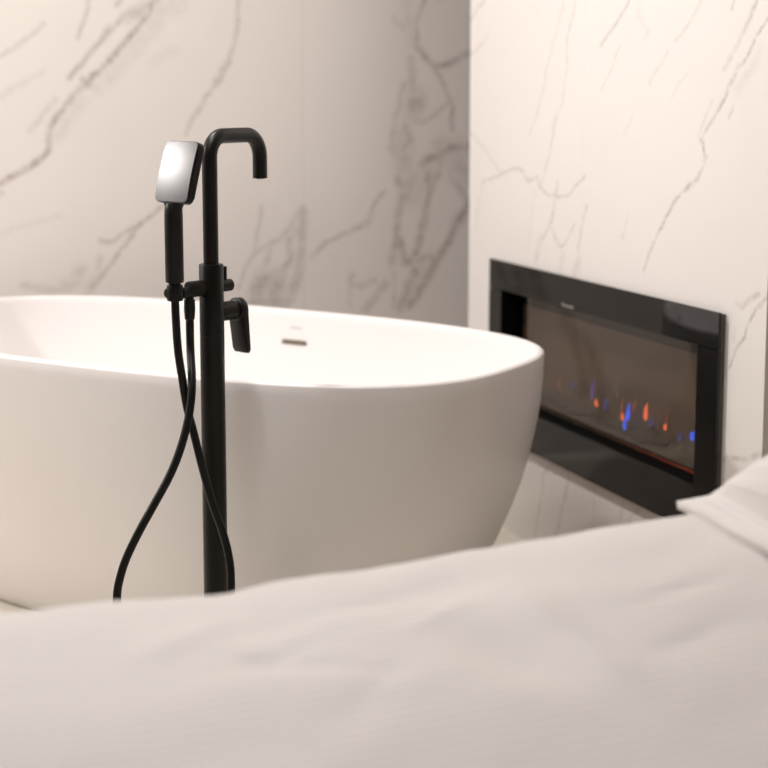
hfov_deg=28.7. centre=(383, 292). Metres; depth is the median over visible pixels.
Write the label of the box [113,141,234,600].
shower
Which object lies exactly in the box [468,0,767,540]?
wall pier
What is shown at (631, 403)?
electric fireplace
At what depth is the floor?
3.77 m
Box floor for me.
[0,527,524,613]
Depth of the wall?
4.25 m
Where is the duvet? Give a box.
[0,514,767,767]
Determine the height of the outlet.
0.052 m
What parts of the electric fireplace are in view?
panel, panel, pane trim, backing frame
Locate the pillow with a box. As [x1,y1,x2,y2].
[677,455,767,554]
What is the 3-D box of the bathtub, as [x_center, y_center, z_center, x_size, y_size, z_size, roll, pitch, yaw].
[-0.439,0.384,3.358,1.624,0.598,0.856,5,9,31]
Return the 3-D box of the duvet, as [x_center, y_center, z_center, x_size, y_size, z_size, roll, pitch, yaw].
[0.490,0.529,0.993,2.013,0.387,1.665,-3,8,-21]
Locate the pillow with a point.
(739, 507)
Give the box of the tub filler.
[164,127,266,595]
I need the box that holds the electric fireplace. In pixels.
[489,258,725,517]
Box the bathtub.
[0,296,543,609]
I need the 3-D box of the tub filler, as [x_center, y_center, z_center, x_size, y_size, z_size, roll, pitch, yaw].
[-0.295,0.241,2.681,0.128,1.063,0.247,1,8,10]
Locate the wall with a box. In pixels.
[0,0,470,327]
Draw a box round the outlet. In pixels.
[184,296,194,319]
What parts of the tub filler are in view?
shower arm, spout, lever handle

